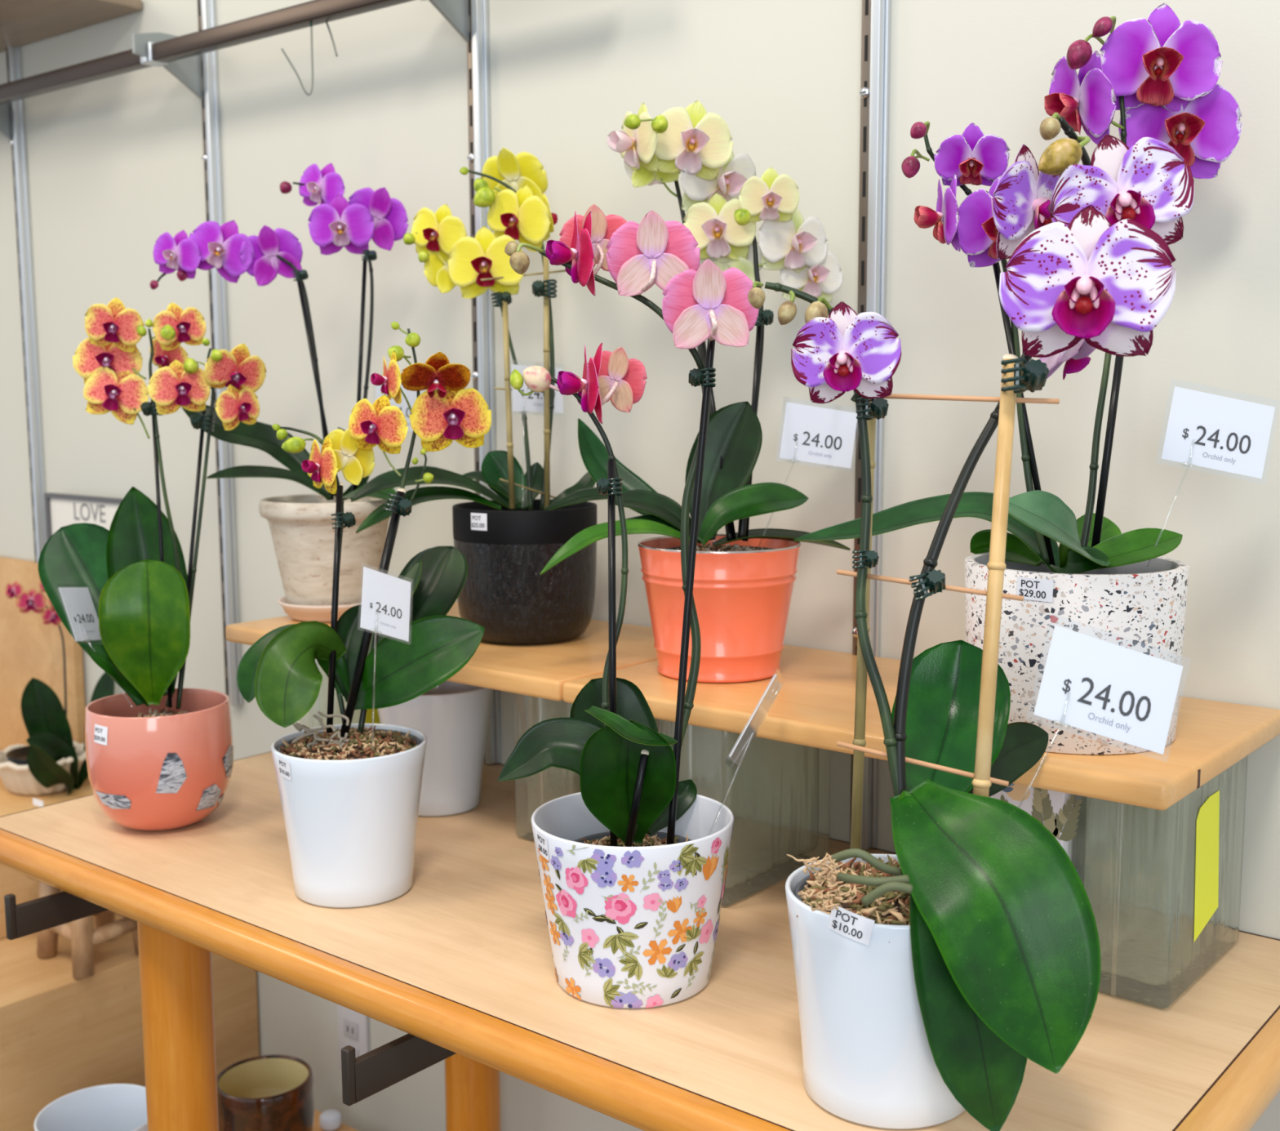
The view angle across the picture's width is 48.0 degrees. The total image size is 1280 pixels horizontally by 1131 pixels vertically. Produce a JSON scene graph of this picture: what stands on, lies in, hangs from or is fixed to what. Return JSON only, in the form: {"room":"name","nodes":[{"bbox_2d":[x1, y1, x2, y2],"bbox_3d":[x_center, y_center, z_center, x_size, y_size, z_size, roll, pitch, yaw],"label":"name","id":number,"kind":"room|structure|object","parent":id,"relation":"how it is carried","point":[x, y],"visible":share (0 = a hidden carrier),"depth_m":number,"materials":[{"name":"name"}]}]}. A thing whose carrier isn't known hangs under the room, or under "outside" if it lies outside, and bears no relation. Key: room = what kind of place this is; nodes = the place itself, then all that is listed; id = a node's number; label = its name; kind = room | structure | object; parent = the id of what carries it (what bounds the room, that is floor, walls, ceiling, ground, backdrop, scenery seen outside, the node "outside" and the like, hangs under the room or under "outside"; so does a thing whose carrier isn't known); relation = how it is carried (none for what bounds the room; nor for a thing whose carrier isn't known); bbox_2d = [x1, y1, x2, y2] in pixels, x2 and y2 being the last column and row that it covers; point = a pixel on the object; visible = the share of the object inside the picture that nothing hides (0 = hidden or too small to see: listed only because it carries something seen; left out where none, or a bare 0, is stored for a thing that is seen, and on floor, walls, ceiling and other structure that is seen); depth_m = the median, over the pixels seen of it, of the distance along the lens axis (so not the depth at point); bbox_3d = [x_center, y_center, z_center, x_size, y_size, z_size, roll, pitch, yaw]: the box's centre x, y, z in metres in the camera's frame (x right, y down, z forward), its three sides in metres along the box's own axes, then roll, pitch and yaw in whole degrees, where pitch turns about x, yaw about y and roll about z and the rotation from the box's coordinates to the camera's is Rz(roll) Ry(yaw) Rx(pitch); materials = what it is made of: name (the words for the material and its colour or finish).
{"room":"flower shop","nodes":[
{"label":"flower shop","id":0,"kind":"room"},
{"bbox_2d":[319,1109,341,1130],"bbox_3d":[-0.487,0.872,2.258,0.034,0.022,0.034,6,9,39],"label":"cup","id":1,"kind":"object","parent":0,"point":[329,1119],"visible":1,"depth_m":2.25,"materials":[{"name":"white ceramic"}]},
{"bbox_2d":[0,0,1279,1130],"bbox_3d":[-0.340,-0.605,2.106,6.800,3.650,0.080,6,9,39],"label":"wall","id":2,"kind":"structure","parent":0,"point":[116,163],"depth_m":1.83,"materials":[{"name":"beige paint"}]},
{"bbox_2d":[0,45,46,563],"bbox_3d":[-1.202,-0.672,2.663,0.028,1.748,0.134,6,9,39],"label":"shelf upright","id":3,"kind":"object","parent":2,"relation":"attached to","point":[13,54],"depth_m":2.72,"materials":[{"name":"silver metal"}]},
{"bbox_2d":[0,0,142,52],"bbox_3d":[-1.704,-1.002,2.921,2.001,0.020,0.296,6,9,39],"label":"display shelf","id":4,"kind":"object","parent":3,"relation":"attached to","point":[22,22],"visible":1,"depth_m":2.44,"materials":[{"name":"beige wood"}]},
{"bbox_2d":[0,0,425,104],"bbox_3d":[-1.051,-0.825,2.476,2.600,0.031,0.034,6,9,39],"label":"rail","id":5,"kind":"object","parent":3,"relation":"attached to","point":[298,16],"visible":1,"depth_m":2.15,"materials":[{"name":"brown metal"}]},
{"bbox_2d":[280,22,313,95],"bbox_3d":[-0.476,-0.717,1.993,0.044,0.128,0.018,-2,7,-10],"label":"wire hook","id":6,"kind":"object","parent":5,"relation":"hanging from","point":[311,23],"visible":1,"depth_m":2.00,"materials":[{"name":"grey metal"}]},
{"bbox_2d":[325,22,337,56],"bbox_3d":[-0.428,-0.732,1.996,0.018,0.049,0.003,3,8,22],"label":"wire hook","id":7,"kind":"object","parent":5,"relation":"hanging from","point":[326,23],"visible":1,"depth_m":2.00,"materials":[{"name":"grey metal"}]},
{"bbox_2d":[131,0,243,705],"bbox_3d":[-0.729,-0.626,2.281,0.028,1.748,0.134,6,9,39],"label":"shelf upright","id":8,"kind":"object","parent":2,"relation":"attached to","point":[206,15],"depth_m":2.34,"materials":[{"name":"silver metal"}]},
{"bbox_2d":[337,1004,368,1070],"bbox_3d":[-0.466,0.772,2.328,0.072,0.116,0.009,6,9,39],"label":"wall outlet","id":9,"kind":"object","parent":2,"relation":"attached to","point":[353,1025],"visible":0.53,"depth_m":2.32,"materials":[{"name":"grey plastic"}]},
{"bbox_2d":[343,1017,358,1040],"bbox_3d":[-0.468,0.750,2.322,0.034,0.030,0.002,6,9,39],"label":"socket","id":10,"kind":"object","parent":9,"relation":"attached to","point":[350,1024],"depth_m":2.32,"materials":[{"name":"grey plastic"}]},
{"bbox_2d":[344,1043,358,1057],"bbox_3d":[-0.468,0.794,2.328,0.034,0.030,0.002,6,9,39],"label":"socket","id":11,"kind":"object","parent":9,"relation":"attached to","point":[355,1045],"depth_m":2.32,"materials":[{"name":"grey plastic"}]},
{"bbox_2d":[428,0,501,764],"bbox_3d":[-0.255,-0.580,1.899,0.028,1.748,0.134,6,9,39],"label":"shelf upright","id":12,"kind":"object","parent":2,"relation":"attached to","point":[482,375],"depth_m":1.95,"materials":[{"name":"silver metal"}]},
{"bbox_2d":[849,0,891,849],"bbox_3d":[0.254,-0.540,1.561,0.028,1.748,0.021,6,9,39],"label":"shelf upright","id":13,"kind":"object","parent":2,"relation":"attached to","point":[874,92],"visible":0.7,"depth_m":1.58,"materials":[{"name":"silver metal"}]},
{"bbox_3d":[-1.775,1.458,0.573,6.800,0.050,4.500,6,9,39],"label":"floor","id":14,"kind":"structure","parent":0,"visible":0},
{"bbox_2d":[0,555,259,1130],"bbox_3d":[-1.638,0.567,2.862,2.014,1.148,0.616,6,9,39],"label":"display unit","id":15,"kind":"object","parent":14,"relation":"on","point":[61,1034],"visible":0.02,"depth_m":2.30,"materials":[{"name":"brown wood"}]},
{"bbox_2d":[0,739,86,806],"bbox_3d":[-1.076,0.379,2.631,0.251,0.072,0.179,6,9,39],"label":"flower pot","id":16,"kind":"object","parent":15,"relation":"on","point":[19,780],"visible":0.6,"depth_m":2.60,"materials":[{"name":"beige ceramic"}]},
{"bbox_2d":[4,579,114,795],"bbox_3d":[-1.075,0.223,2.631,0.177,0.403,0.174,6,9,39],"label":"potted orchid","id":17,"kind":"object","parent":16,"relation":"in","point":[50,740],"visible":0.67,"depth_m":2.63,"materials":[{"name":"green plant"}]},
{"bbox_2d":[0,750,93,816],"bbox_3d":[-1.662,0.381,3.013,1.760,0.022,0.336,6,9,39],"label":"shelf","id":18,"kind":"object","parent":15,"relation":"attached to","point":[11,802],"depth_m":2.59,"materials":[{"name":"brown wood"}]},
{"bbox_2d":[25,875,138,978],"bbox_3d":[-0.876,0.533,2.301,0.212,0.190,0.212,6,9,39],"label":"stool","id":19,"kind":"object","parent":15,"relation":"on","point":[82,935],"visible":0.26,"depth_m":2.25,"materials":[{"name":"brown wood"}]},
{"bbox_2d":[44,492,122,541],"bbox_3d":[-0.995,-0.057,2.623,0.319,0.138,0.014,6,9,39],"label":"framed sign","id":20,"kind":"object","parent":15,"relation":"on","point":[61,509],"visible":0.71,"depth_m":2.65,"materials":[{"name":"grey"}]},
{"bbox_2d":[0,751,1279,1130],"bbox_3d":[-0.121,0.811,1.653,1.559,0.950,0.621,6,9,39],"label":"display table","id":21,"kind":"object","parent":14,"relation":"on","point":[461,962],"visible":0.44,"depth_m":1.34,"materials":[{"name":"brown wood"}]},
{"bbox_2d":[4,890,108,939],"bbox_3d":[-0.608,0.381,1.776,0.024,0.059,0.361,6,9,39],"label":"hook arm","id":22,"kind":"object","parent":21,"relation":"attached to","point":[36,915],"visible":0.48,"depth_m":1.67,"materials":[{"name":"grey metal"}]},
{"bbox_2d":[33,1083,147,1130],"bbox_3d":[-0.751,0.837,2.005,0.167,0.156,0.167,6,9,39],"label":"flower pot","id":23,"kind":"object","parent":21,"relation":"on","point":[113,1106],"visible":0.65,"depth_m":2.06,"materials":[{"name":"white ceramic"}]},
{"bbox_2d":[84,688,233,831],"bbox_3d":[-0.592,0.243,1.774,0.172,0.152,0.173,6,9,39],"label":"flower pot","id":24,"kind":"object","parent":21,"relation":"on","point":[167,772],"visible":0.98,"depth_m":1.71,"materials":[{"name":"pink ceramic"}]},
{"bbox_2d":[37,297,266,717],"bbox_3d":[-0.625,-0.036,1.765,0.303,0.583,0.160,1,7,12],"label":"potted orchid","id":25,"kind":"object","parent":24,"relation":"in","point":[134,571],"visible":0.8,"depth_m":1.76,"materials":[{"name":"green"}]},
{"bbox_2d":[58,586,129,704],"bbox_3d":[-0.662,0.098,1.729,0.062,0.160,0.070,2,8,21],"label":"price sign","id":26,"kind":"object","parent":25,"relation":"in","point":[77,601],"visible":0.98,"depth_m":1.73,"materials":[{"name":"white paper"}]},
{"bbox_2d":[217,1054,314,1130],"bbox_3d":[-0.548,0.822,2.103,0.142,0.159,0.142,6,9,39],"label":"flower pot","id":27,"kind":"object","parent":21,"relation":"on","point":[265,1092],"visible":0.95,"depth_m":2.08,"materials":[{"name":"brown ceramic"}]},
{"bbox_2d":[299,658,380,729],"bbox_3d":[-0.366,0.186,2.004,0.095,0.204,0.205,6,9,39],"label":"glass vase","id":28,"kind":"object","parent":21,"relation":"on","point":[320,704],"visible":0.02,"depth_m":1.92,"materials":[{"name":"clear glass"}]},
{"bbox_2d":[225,601,657,700],"bbox_3d":[-0.210,0.094,1.818,0.590,0.022,0.330,6,9,39],"label":"shelf board","id":29,"kind":"object","parent":28,"relation":"on","point":[537,670],"visible":0.43,"depth_m":1.64,"materials":[{"name":"brown wood"}]},
{"bbox_2d":[258,493,390,622],"bbox_3d":[-0.415,-0.011,1.927,0.182,0.160,0.182,6,9,39],"label":"flower pot","id":30,"kind":"object","parent":29,"relation":"on","point":[303,534],"visible":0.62,"depth_m":1.87,"materials":[{"name":"ceramic"}]},
{"bbox_2d":[149,163,444,502],"bbox_3d":[-0.438,-0.271,1.892,0.415,0.519,0.166,-1,7,-9],"label":"potted orchid","id":31,"kind":"object","parent":30,"relation":"in","point":[336,223],"visible":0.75,"depth_m":1.91,"materials":[{"name":"purple plant"}]},
{"bbox_2d":[375,385,426,499],"bbox_3d":[-0.325,-0.172,1.956,0.030,0.162,0.098,6,9,39],"label":"price sign","id":32,"kind":"object","parent":31,"relation":"in","point":[411,395],"visible":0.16,"depth_m":1.96,"materials":[{"name":"white"}]},
{"bbox_2d":[452,498,597,644],"bbox_3d":[-0.140,0.007,1.763,0.176,0.163,0.177,6,9,39],"label":"flower pot","id":33,"kind":"object","parent":29,"relation":"on","point":[506,551],"visible":0.89,"depth_m":1.69,"materials":[{"name":"black ceramic"}]},
{"bbox_2d":[351,146,607,533],"bbox_3d":[-0.201,-0.252,1.733,0.314,0.513,0.198,-4,8,-27],"label":"potted orchid","id":34,"kind":"object","parent":33,"relation":"in","point":[513,187],"visible":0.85,"depth_m":1.76,"materials":[{"name":"yellow plant"}]},
{"bbox_2d":[511,364,563,482],"bbox_3d":[-0.123,-0.162,1.767,0.010,0.181,0.093,7,10,43],"label":"price sign","id":35,"kind":"object","parent":34,"relation":"in","point":[534,402],"visible":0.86,"depth_m":1.75,"materials":[{"name":"white paper"}]},
{"bbox_2d":[271,723,426,907],"bbox_3d":[-0.308,0.266,1.534,0.163,0.162,0.163,6,9,39],"label":"flower pot","id":36,"kind":"object","parent":21,"relation":"on","point":[351,824],"visible":0.94,"depth_m":1.48,"materials":[{"name":"white ceramic"}]},
{"bbox_2d":[236,321,491,759],"bbox_3d":[-0.282,-0.001,1.508,0.260,0.506,0.178,-5,8,-32],"label":"potted orchid","id":37,"kind":"object","parent":36,"relation":"in","point":[280,669],"visible":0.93,"depth_m":1.51,"materials":[{"name":"green plant"}]},
{"bbox_2d":[360,566,410,749],"bbox_3d":[-0.257,0.092,1.465,0.085,0.192,0.033,-7,10,-42],"label":"price sign","id":38,"kind":"object","parent":37,"relation":"in","point":[385,597],"visible":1,"depth_m":1.46,"materials":[{"name":"white paper"}]},
{"bbox_2d":[341,1033,455,1106],"bbox_3d":[-0.147,0.428,1.405,0.024,0.064,0.361,6,9,39],"label":"hook arm","id":39,"kind":"object","parent":21,"relation":"attached to","point":[365,1075],"visible":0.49,"depth_m":1.30,"materials":[{"name":"grey metal"}]},
{"bbox_2d":[377,680,493,816],"bbox_3d":[-0.262,0.229,1.842,0.152,0.160,0.152,6,9,39],"label":"flower pot","id":40,"kind":"object","parent":21,"relation":"on","point":[453,717],"visible":0.5,"depth_m":1.79,"materials":[{"name":"white ceramic"}]},
{"bbox_2d":[513,693,657,840],"bbox_3d":[-0.051,0.217,1.750,0.094,0.204,0.205,6,9,39],"label":"glass vase","id":41,"kind":"object","parent":21,"relation":"on","point":[533,791],"visible":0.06,"depth_m":1.68,"materials":[{"name":"clear glass"}]},
{"bbox_2d":[531,791,733,1008],"bbox_3d":[-0.006,0.300,1.300,0.182,0.152,0.182,7,10,44],"label":"flower pot","id":42,"kind":"object","parent":21,"relation":"on","point":[629,926],"visible":0.94,"depth_m":1.24,"materials":[{"name":"white ceramic"}]},
{"bbox_2d":[497,204,759,846],"bbox_3d":[-0.025,-0.004,1.288,0.204,0.641,0.170,6,9,39],"label":"potted orchid","id":43,"kind":"object","parent":42,"relation":"in","point":[628,771],"visible":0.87,"depth_m":1.28,"materials":[{"name":"green plant"}]},
{"bbox_2d":[708,673,782,833],"bbox_3d":[0.091,0.164,1.255,0.067,0.166,0.124,1,7,7],"label":"price sign","id":44,"kind":"object","parent":42,"relation":"in","point":[774,688],"visible":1,"depth_m":1.25,"materials":[{"name":"white"}]},
{"bbox_2d":[657,719,830,906],"bbox_3d":[0.117,0.238,1.570,0.094,0.204,0.205,6,9,39],"label":"glass vase","id":45,"kind":"object","parent":21,"relation":"on","point":[778,798],"visible":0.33,"depth_m":1.51,"materials":[{"name":"clear glass"}]},
{"bbox_2d":[562,644,1279,809],"bbox_3d":[0.266,0.140,1.434,0.632,0.022,0.330,6,9,39],"label":"shelf board","id":46,"kind":"object","parent":45,"relation":"on","point":[814,706],"visible":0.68,"depth_m":1.33,"materials":[{"name":"brown wood"}]},
{"bbox_2d":[637,533,800,682],"bbox_3d":[0.085,0.044,1.546,0.174,0.140,0.174,6,9,39],"label":"flower pot","id":47,"kind":"object","parent":46,"relation":"on","point":[742,599],"visible":0.85,"depth_m":1.48,"materials":[{"name":"orange paint"}]},
{"bbox_2d":[539,100,850,575],"bbox_3d":[0.066,-0.224,1.533,0.324,0.540,0.185,0,7,6],"label":"potted orchid","id":48,"kind":"object","parent":47,"relation":"in","point":[724,198],"visible":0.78,"depth_m":1.54,"materials":[{"name":"green plant"}]},
{"bbox_2d":[760,401,857,540],"bbox_3d":[0.185,-0.104,1.572,0.123,0.162,0.013,-2,7,-17],"label":"price sign","id":49,"kind":"object","parent":48,"relation":"in","point":[810,433],"visible":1,"depth_m":1.57,"materials":[{"name":"white paper"}]},
{"bbox_2d":[964,551,1189,754],"bbox_3d":[0.383,0.071,1.275,0.189,0.152,0.190,6,9,39],"label":"flower pot","id":50,"kind":"object","parent":46,"relation":"on","point":[1140,606],"visible":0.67,"depth_m":1.20,"materials":[{"name":"ceramic"}]},
{"bbox_2d":[794,2,1242,573],"bbox_3d":[0.330,-0.219,1.315,0.340,0.558,0.237,6,9,39],"label":"potted orchid","id":51,"kind":"object","parent":50,"relation":"in","point":[1159,70],"visible":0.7,"depth_m":1.27,"materials":[{"name":"purple plant"}]},
{"bbox_2d":[1151,386,1275,559],"bbox_3d":[0.498,-0.081,1.249,0.122,0.162,0.014,-1,7,-8],"label":"price sign","id":52,"kind":"object","parent":51,"relation":"in","point":[1204,429],"visible":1,"depth_m":1.25,"materials":[{"name":"white paper"}]},
{"bbox_2d":[785,853,964,1129],"bbox_3d":[0.189,0.316,1.089,0.159,0.170,0.160,6,9,39],"label":"flower pot","id":53,"kind":"object","parent":21,"relation":"on","point":[868,1060],"visible":0.69,"depth_m":1.03,"materials":[{"name":"white ceramic"}]},
{"bbox_2d":[747,112,1194,1130],"bbox_3d":[0.248,0.031,1.042,0.316,0.725,0.229,-1,7,-6],"label":"potted orchid","id":54,"kind":"object","parent":53,"relation":"in","point":[1006,948],"visible":0.98,"depth_m":1.03,"materials":[{"name":"green plant"}]},
{"bbox_2d":[1021,624,1182,804],"bbox_3d":[0.327,0.137,1.040,0.157,0.207,0.030,-1,7,-5],"label":"price sign","id":55,"kind":"object","parent":53,"relation":"in","point":[1089,683],"visible":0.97,"depth_m":1.03,"materials":[{"name":"white paper"}]},
{"bbox_2d":[990,782,1082,871],"bbox_3d":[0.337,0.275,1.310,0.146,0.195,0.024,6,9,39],"label":"flower pot","id":56,"kind":"object","parent":21,"relation":"on","point":[1052,808],"visible":0.16,"depth_m":1.27,"materials":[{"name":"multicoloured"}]},
{"bbox_2d":[1068,755,1248,1008],"bbox_3d":[0.478,0.268,1.323,0.095,0.204,0.205,6,9,39],"label":"glass vase","id":57,"kind":"object","parent":21,"relation":"on","point":[1162,887],"visible":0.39,"depth_m":1.25,"materials":[{"name":"clear glass"}]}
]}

